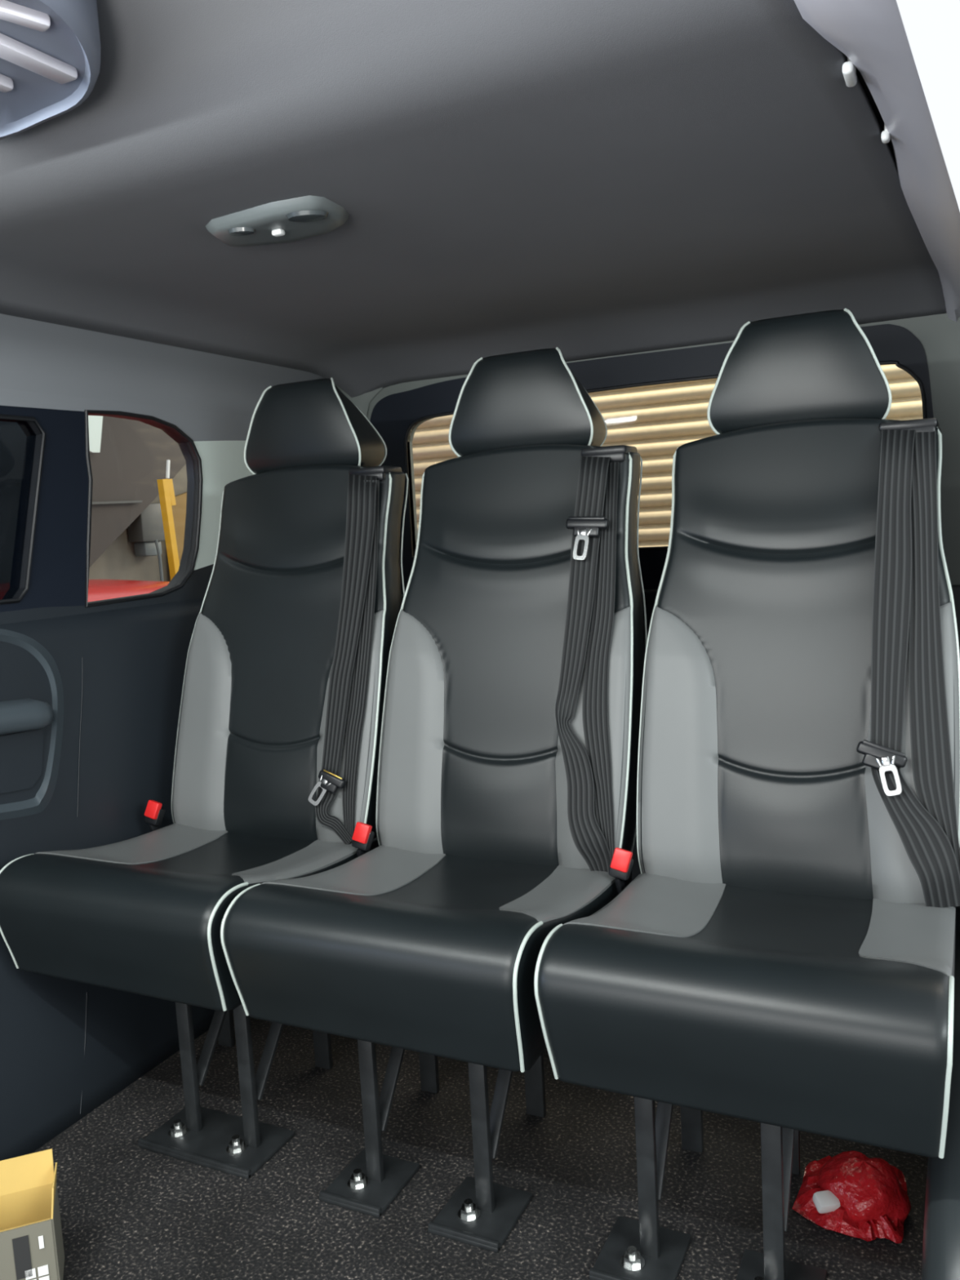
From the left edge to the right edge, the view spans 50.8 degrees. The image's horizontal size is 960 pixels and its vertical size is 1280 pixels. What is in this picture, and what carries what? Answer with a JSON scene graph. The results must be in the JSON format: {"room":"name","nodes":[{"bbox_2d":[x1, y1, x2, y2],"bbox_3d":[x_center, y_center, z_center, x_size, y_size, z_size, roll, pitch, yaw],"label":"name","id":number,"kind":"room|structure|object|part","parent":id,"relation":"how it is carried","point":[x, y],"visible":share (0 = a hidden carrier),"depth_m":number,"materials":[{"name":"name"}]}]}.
{"room":"vehicle interior","nodes":[
{"label":"vehicle interior","id":0,"kind":"room"},
{"bbox_2d":[0,597,233,1160],"bbox_3d":[-0.808,0.422,1.838,0.152,0.903,2.170,0,7,26],"label":"wall","id":1,"kind":"structure","parent":0,"point":[68,1047],"depth_m":1.96,"materials":[{"name":"grey plastic"}]},
{"bbox_2d":[0,413,45,604],"bbox_3d":[-1.037,-0.187,1.494,0.060,0.339,0.960,0,7,26],"label":"window","id":2,"kind":"structure","parent":1,"relation":"in","point":[22,438],"depth_m":1.86,"materials":[{"name":"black glass"}]},
{"bbox_2d":[0,628,63,820],"bbox_3d":[-0.841,0.150,1.816,0.052,0.356,0.277,0,7,26],"label":"trim","id":3,"kind":"structure","parent":1,"relation":"attached to","point":[32,692],"depth_m":1.85,"materials":[{"name":"grey plastic"}]},
{"bbox_3d":[-0.861,0.225,1.808,0.018,0.112,0.207,0,7,26],"label":"panel","id":4,"kind":"part","parent":3,"relation":"part of","materials":[{"name":"black plastic"}]},
{"bbox_2d":[0,405,88,612],"bbox_3d":[-1.072,-0.176,1.415,0.046,0.378,1.337,0,7,26],"label":"trim","id":5,"kind":"structure","parent":1,"relation":"attached to","point":[58,568],"depth_m":1.93,"materials":[{"name":"black"}]},
{"bbox_2d":[0,564,213,624],"bbox_3d":[-0.889,-0.068,1.808,0.031,0.085,2.170,0,7,26],"label":"trim","id":6,"kind":"structure","parent":1,"relation":"attached to","point":[195,588],"depth_m":2.09,"materials":[{"name":"black plastic"}]},
{"bbox_2d":[84,409,203,607],"bbox_3d":[-0.721,-0.280,2.140,0.061,0.390,0.363,0,7,26],"label":"window","id":7,"kind":"structure","parent":1,"relation":"in","point":[187,446],"depth_m":2.25,"materials":[{"name":"clear glass"}]},
{"bbox_2d":[0,0,946,397],"bbox_3d":[-0.166,-0.684,1.372,1.416,0.411,2.175,0,7,26],"label":"ceiling","id":8,"kind":"structure","parent":0,"point":[584,179],"depth_m":1.27,"materials":[{"name":"grey fabric"}]},
{"bbox_2d":[0,0,101,139],"bbox_3d":[-0.443,-0.575,0.955,0.146,0.096,0.397,-7,7,-29],"label":"air vent","id":9,"kind":"object","parent":8,"relation":"attached to","point":[50,50],"visible":1,"depth_m":0.93,"materials":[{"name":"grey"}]},
{"bbox_2d":[205,195,349,246],"bbox_3d":[-0.281,-0.562,1.383,0.221,0.023,0.129,0,7,26],"label":"ceiling light","id":10,"kind":"object","parent":8,"relation":"in","point":[297,219],"visible":1,"depth_m":1.35,"materials":[{"name":"grey plastic"}]},
{"bbox_2d":[271,228,284,236],"bbox_3d":[-0.274,-0.554,1.374,0.016,0.008,0.012,0,7,26],"label":"switch","id":11,"kind":"object","parent":10,"relation":"attached to","point":[275,232],"depth_m":1.37,"materials":[{"name":"white plastic"}]},
{"bbox_2d":[856,67,896,161],"bbox_3d":[0.416,-0.641,1.106,0.107,0.069,0.912,1,8,30],"label":"trim","id":12,"kind":"structure","parent":8,"relation":"attached to","point":[862,81],"depth_m":1.16,"materials":[{"name":"black plastic"}]},
{"bbox_2d":[31,1013,928,1279],"bbox_3d":[-0.143,0.905,1.431,1.700,0.040,2.440,0,7,26],"label":"floor","id":13,"kind":"structure","parent":0,"point":[128,1211],"depth_m":1.60,"materials":[{"name":"grey carpet"}]},
{"bbox_2d":[0,1148,64,1279],"bbox_3d":[-0.659,0.833,1.417,0.131,0.163,0.103,-5,7,-19],"label":"cardboard box","id":14,"kind":"object","parent":13,"relation":"on","point":[32,1245],"visible":1,"depth_m":1.45,"materials":[{"name":"yellow cardboard"}]},
{"bbox_2d":[0,377,408,1179],"bbox_3d":[-0.462,0.166,1.935,0.511,1.347,0.808,0,7,26],"label":"seat","id":15,"kind":"object","parent":13,"relation":"on","point":[275,771],"visible":0.97,"depth_m":1.96,"materials":[{"name":"black leather"}]},
{"bbox_3d":[-0.508,0.715,1.756,0.026,0.296,0.012,0,7,26],"label":"leg","id":16,"kind":"part","parent":15,"relation":"part of","materials":[{"name":"metal"}]},
{"bbox_2d":[0,831,379,1010],"bbox_3d":[-0.503,0.448,1.822,0.476,0.193,0.500,0,7,26],"label":"seat cushion","id":17,"kind":"object","parent":15,"relation":"on","point":[143,914],"depth_m":1.63,"materials":[{"name":"black leather"}]},
{"bbox_3d":[-0.454,0.859,1.744,0.237,0.014,0.130,0,7,26],"label":"foot plate","id":18,"kind":"part","parent":15,"relation":"part of","materials":[{"name":"metal"}]},
{"bbox_3d":[-0.528,0.683,2.058,0.034,0.300,0.012,0,7,26],"label":"leg","id":19,"kind":"part","parent":15,"relation":"part of","materials":[{"name":"metal"}]},
{"bbox_3d":[-0.394,0.715,1.700,0.026,0.296,0.012,0,7,26],"label":"leg","id":20,"kind":"part","parent":15,"relation":"part of","materials":[{"name":"metal"}]},
{"bbox_3d":[-0.382,0.008,2.070,0.481,0.730,0.302,0,7,26],"label":"backrest","id":21,"kind":"part","parent":15,"relation":"part of","materials":[{"name":"black leather"}]},
{"bbox_3d":[-0.299,0.281,1.890,0.049,0.057,0.011,-2,7,6],"label":"latch plate","id":22,"kind":"part","parent":15,"relation":"part of","materials":[{"name":"silver metal"}]},
{"bbox_3d":[-0.312,0.683,1.953,0.034,0.300,0.012,0,7,26],"label":"leg","id":23,"kind":"part","parent":15,"relation":"part of","materials":[{"name":"metal"}]},
{"bbox_2d":[220,346,647,1253],"bbox_3d":[-0.013,0.166,1.716,0.503,1.347,0.808,0,7,26],"label":"seat","id":24,"kind":"object","parent":13,"relation":"on","point":[506,796],"visible":0.97,"depth_m":1.74,"materials":[{"name":"black leather"}]},
{"bbox_3d":[-0.174,0.859,1.608,0.110,0.014,0.130,0,7,26],"label":"foot plate","id":25,"kind":"part","parent":24,"relation":"part of","materials":[{"name":"metal"}]},
{"bbox_3d":[-0.174,0.715,1.593,0.026,0.296,0.012,0,7,26],"label":"leg","id":26,"kind":"part","parent":24,"relation":"part of","materials":[{"name":"metal"}]},
{"bbox_2d":[223,854,631,1071],"bbox_3d":[-0.058,0.449,1.605,0.476,0.193,0.500,0,7,26],"label":"seat cushion","id":27,"kind":"object","parent":24,"relation":"on","point":[437,955],"depth_m":1.42,"materials":[{"name":"black leather"}]},
{"bbox_3d":[-0.100,0.683,1.849,0.034,0.300,0.012,0,7,26],"label":"leg","id":28,"kind":"part","parent":24,"relation":"part of","materials":[{"name":"metal"}]},
{"bbox_3d":[0.002,0.860,1.522,0.114,0.014,0.130,0,7,26],"label":"foot plate","id":29,"kind":"part","parent":24,"relation":"part of","materials":[{"name":"metal"}]},
{"bbox_3d":[0.001,0.715,1.508,0.026,0.296,0.012,0,7,26],"label":"leg","id":30,"kind":"part","parent":24,"relation":"part of","materials":[{"name":"metal"}]},
{"bbox_3d":[0.063,0.009,1.854,0.481,0.730,0.302,0,7,26],"label":"backrest","id":31,"kind":"part","parent":24,"relation":"part of","materials":[{"name":"black leather"}]},
{"bbox_3d":[0.091,0.684,1.757,0.034,0.300,0.012,0,7,26],"label":"leg","id":32,"kind":"part","parent":24,"relation":"part of","materials":[{"name":"metal"}]},
{"bbox_3d":[0.176,-0.166,1.738,0.032,0.057,0.016,0,7,26],"label":"latch plate","id":33,"kind":"part","parent":24,"relation":"part of","materials":[{"name":"silver metal"}]},
{"bbox_2d":[533,308,959,1279],"bbox_3d":[0.433,0.167,1.499,0.516,1.347,0.808,0,7,26],"label":"seat","id":34,"kind":"object","parent":13,"relation":"on","point":[780,956],"visible":1,"depth_m":1.52,"materials":[{"name":"black leather"}]},
{"bbox_3d":[0.226,0.860,1.413,0.110,0.014,0.130,0,7,26],"label":"foot plate","id":35,"kind":"part","parent":34,"relation":"part of","materials":[{"name":"metal"}]},
{"bbox_3d":[0.230,0.716,1.396,0.026,0.296,0.012,0,7,26],"label":"leg","id":36,"kind":"part","parent":34,"relation":"part of","materials":[{"name":"metal"}]},
{"bbox_3d":[0.340,0.684,1.635,0.034,0.300,0.012,0,7,26],"label":"leg","id":37,"kind":"part","parent":34,"relation":"part of","materials":[{"name":"metal"}]},
{"bbox_2d":[537,884,955,1157],"bbox_3d":[0.391,0.449,1.387,0.476,0.193,0.500,0,7,26],"label":"seat cushion","id":38,"kind":"object","parent":34,"relation":"on","point":[823,1010],"depth_m":1.20,"materials":[{"name":"black leather"}]},
{"bbox_3d":[0.383,0.716,1.322,0.026,0.296,0.012,0,7,26],"label":"leg","id":39,"kind":"part","parent":34,"relation":"part of","materials":[{"name":"metal"}]},
{"bbox_3d":[0.392,0.860,1.332,0.110,0.014,0.130,0,7,26],"label":"foot plate","id":40,"kind":"part","parent":34,"relation":"part of","materials":[{"name":"metal"}]},
{"bbox_3d":[0.477,0.684,1.569,0.034,0.300,0.012,0,7,26],"label":"leg","id":41,"kind":"part","parent":34,"relation":"part of","materials":[{"name":"metal"}]},
{"bbox_3d":[0.512,0.010,1.635,0.481,0.730,0.302,0,7,26],"label":"backrest","id":42,"kind":"part","parent":34,"relation":"part of","materials":[{"name":"black leather"}]},
{"bbox_3d":[0.593,0.197,1.466,0.035,0.058,0.016,0,7,26],"label":"latch plate","id":43,"kind":"part","parent":34,"relation":"part of","materials":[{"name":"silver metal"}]},
{"bbox_2d":[791,1151,911,1243],"bbox_3d":[0.559,0.798,1.511,0.160,0.074,0.191,0,7,26],"label":"plastic bag","id":44,"kind":"object","parent":13,"relation":"on","point":[851,1193],"visible":1,"depth_m":1.46,"materials":[{"name":"red plastic"}]},
{"bbox_2d":[813,1190,839,1213],"bbox_3d":[0.503,0.816,1.467,0.034,0.024,0.027,-4,7,-8],"label":"print","id":45,"kind":"object","parent":44,"relation":"on","point":[824,1202],"depth_m":1.46,"materials":[{"name":"white"}]},
{"bbox_2d":[921,906,959,1279],"bbox_3d":[0.773,0.683,1.587,0.108,0.267,1.170,0,7,26],"label":"wall panel","id":46,"kind":"object","parent":13,"relation":"on","point":[941,1228],"visible":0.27,"depth_m":1.19,"materials":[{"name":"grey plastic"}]},
{"bbox_2d":[366,313,959,596],"bbox_3d":[0.345,0.003,2.432,1.720,1.470,0.030,0,7,26],"label":"window frame","id":47,"kind":"structure","parent":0,"point":[939,335],"depth_m":2.06,"materials":[{"name":"grey"}]},
{"bbox_2d":[0,388,252,441],"bbox_3d":[-0.893,-0.408,1.762,0.036,0.070,2.170,0,7,26],"label":"trim","id":48,"kind":"structure","parent":47,"relation":"attached to","point":[198,425],"depth_m":2.16,"materials":[{"name":"grey plastic"}]},
{"bbox_2d":[0,313,324,416],"bbox_3d":[-0.836,-0.493,1.722,0.103,0.107,2.170,0,7,26],"label":"trim","id":49,"kind":"structure","parent":47,"relation":"attached to","point":[36,356],"depth_m":2.02,"materials":[{"name":"grey plastic"}]},
{"bbox_2d":[193,440,253,569],"bbox_3d":[-0.542,-0.342,2.504,0.044,0.307,0.559,0,7,26],"label":"trim","id":50,"kind":"structure","parent":47,"relation":"attached to","point":[223,463],"depth_m":2.33,"materials":[{"name":"white plastic"}]},
{"bbox_2d":[336,385,383,417],"bbox_3d":[-0.337,-0.390,2.620,0.231,0.560,0.120,0,7,26],"label":"trim","id":51,"kind":"structure","parent":47,"relation":"attached to","point":[362,402],"depth_m":2.63,"materials":[{"name":"grey plastic"}]},
{"bbox_2d":[369,324,933,594],"bbox_3d":[0.326,-0.388,2.373,1.353,0.539,0.025,0,7,26],"label":"window","id":52,"kind":"structure","parent":47,"relation":"in","point":[393,416],"depth_m":2.35,"materials":[{"name":"black"}]},
{"bbox_2d":[401,585,959,880],"bbox_3d":[0.351,0.308,2.445,1.600,0.850,0.014,0,7,26],"label":"trim","id":53,"kind":"structure","parent":47,"relation":"attached to","point":[650,597],"depth_m":2.36,"materials":[{"name":"black plastic"}]},
{"bbox_2d":[842,57,857,87],"bbox_3d":[0.366,-0.565,1.000,0.011,0.022,0.041,0,7,26],"label":"clip","id":54,"kind":"object","parent":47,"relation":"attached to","point":[849,69],"visible":0.9,"depth_m":0.99,"materials":[{"name":"white plastic"}]},
{"bbox_2d":[793,0,959,321],"bbox_3d":[0.438,-0.686,1.074,0.090,0.384,2.176,1,8,30],"label":"trim","id":55,"kind":"structure","parent":47,"relation":"attached to","point":[872,35],"depth_m":1.03,"materials":[{"name":"grey plastic"}]},
{"bbox_2d":[880,123,890,143],"bbox_3d":[0.472,-0.591,1.176,0.010,0.022,0.016,0,7,26],"label":"clip","id":56,"kind":"object","parent":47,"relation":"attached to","point":[885,135],"visible":0.83,"depth_m":1.17,"materials":[{"name":"white plastic"}]},
{"label":"outside","id":57,"kind":"structure","parent":0,"visible":0},
{"bbox_2d":[88,463,186,582],"bbox_3d":[-2.250,-0.213,4.093,0.100,3.600,7.000,0,7,26],"label":"wall","id":58,"kind":"structure","parent":57,"point":[119,561],"depth_m":5.03,"materials":[{"name":"concrete"}]},
{"bbox_2d":[88,415,102,453],"bbox_3d":[-1.766,-0.967,4.603,0.020,0.226,0.148,0,7,26],"label":"wall panel","id":59,"kind":"object","parent":58,"relation":"attached to","point":[95,422],"visible":0.38,"depth_m":4.61,"materials":[{"name":"white"}]},
{"bbox_2d":[92,500,142,504],"bbox_3d":[-1.765,-0.630,4.653,0.020,0.024,0.553,0,7,26],"label":"conduit","id":60,"kind":"object","parent":58,"relation":"attached to","point":[125,501],"visible":0.56,"depth_m":4.75,"materials":[{"name":"grey metal"}]},
{"bbox_2d":[88,416,186,568],"bbox_3d":[-1.564,-1.087,5.225,0.100,1.568,1.755,0,7,26],"label":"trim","id":61,"kind":"structure","parent":58,"relation":"attached to","point":[133,455],"depth_m":4.84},
{"bbox_2d":[127,502,164,581],"bbox_3d":[-1.648,-0.449,5.045,0.128,0.462,0.152,0,7,26],"label":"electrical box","id":62,"kind":"object","parent":58,"relation":"attached to","point":[146,531],"visible":0.84,"depth_m":5.01,"materials":[{"name":"grey metal"}]},
{"bbox_2d":[133,541,161,556],"bbox_3d":[-1.664,-0.457,5.066,0.080,0.073,0.118,0,7,26],"label":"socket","id":63,"kind":"object","parent":62,"relation":"attached to","point":[144,548],"depth_m":5.02,"materials":[{"name":"grey"}]},
{"bbox_2d":[169,492,186,581],"bbox_3d":[-1.516,-0.501,5.393,0.020,0.689,0.431,0,7,26],"label":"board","id":64,"kind":"object","parent":58,"relation":"attached to","point":[179,511],"visible":0.02,"depth_m":5.27,"materials":[{"name":"yellow wood"}]},
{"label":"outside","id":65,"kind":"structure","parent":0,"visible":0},
{"bbox_3d":[0.145,1.335,2.024,9.000,0.020,7.000,0,7,26],"label":"ground","id":66,"kind":"structure","parent":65,"visible":0},
{"bbox_2d":[87,579,169,602],"bbox_3d":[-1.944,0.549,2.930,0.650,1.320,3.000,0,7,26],"label":"car","id":67,"kind":"object","parent":66,"relation":"on","point":[98,589],"visible":0.1,"depth_m":3.87,"materials":[{"name":"red paint"}]},
{"bbox_2d":[156,459,179,580],"bbox_3d":[-1.380,0.127,4.746,0.062,1.922,0.158,0,7,26],"label":"post","id":68,"kind":"object","parent":66,"relation":"on","point":[166,489],"visible":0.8,"depth_m":4.62,"materials":[{"name":"yellow paint"}]},
{"bbox_3d":[-1.430,-0.783,4.632,0.012,0.086,0.027,0,7,26],"label":"rod","id":69,"kind":"part","parent":68,"relation":"part of","materials":[{"name":"white plastic"}]},
{"bbox_2d":[412,414,457,531],"bbox_3d":[-0.148,-0.647,3.938,0.194,0.430,0.100,0,7,26],"label":"roller shutter","id":70,"kind":"object","parent":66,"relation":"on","point":[430,442],"depth_m":3.96,"materials":[{"name":"beige"}]},
{"bbox_2d":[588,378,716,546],"bbox_3d":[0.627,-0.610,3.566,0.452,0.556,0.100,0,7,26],"label":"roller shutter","id":71,"kind":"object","parent":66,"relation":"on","point":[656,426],"depth_m":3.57,"materials":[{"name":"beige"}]},
{"bbox_2d":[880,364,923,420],"bbox_3d":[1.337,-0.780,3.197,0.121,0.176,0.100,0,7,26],"label":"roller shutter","id":72,"kind":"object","parent":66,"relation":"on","point":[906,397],"depth_m":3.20,"materials":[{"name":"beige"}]}
]}

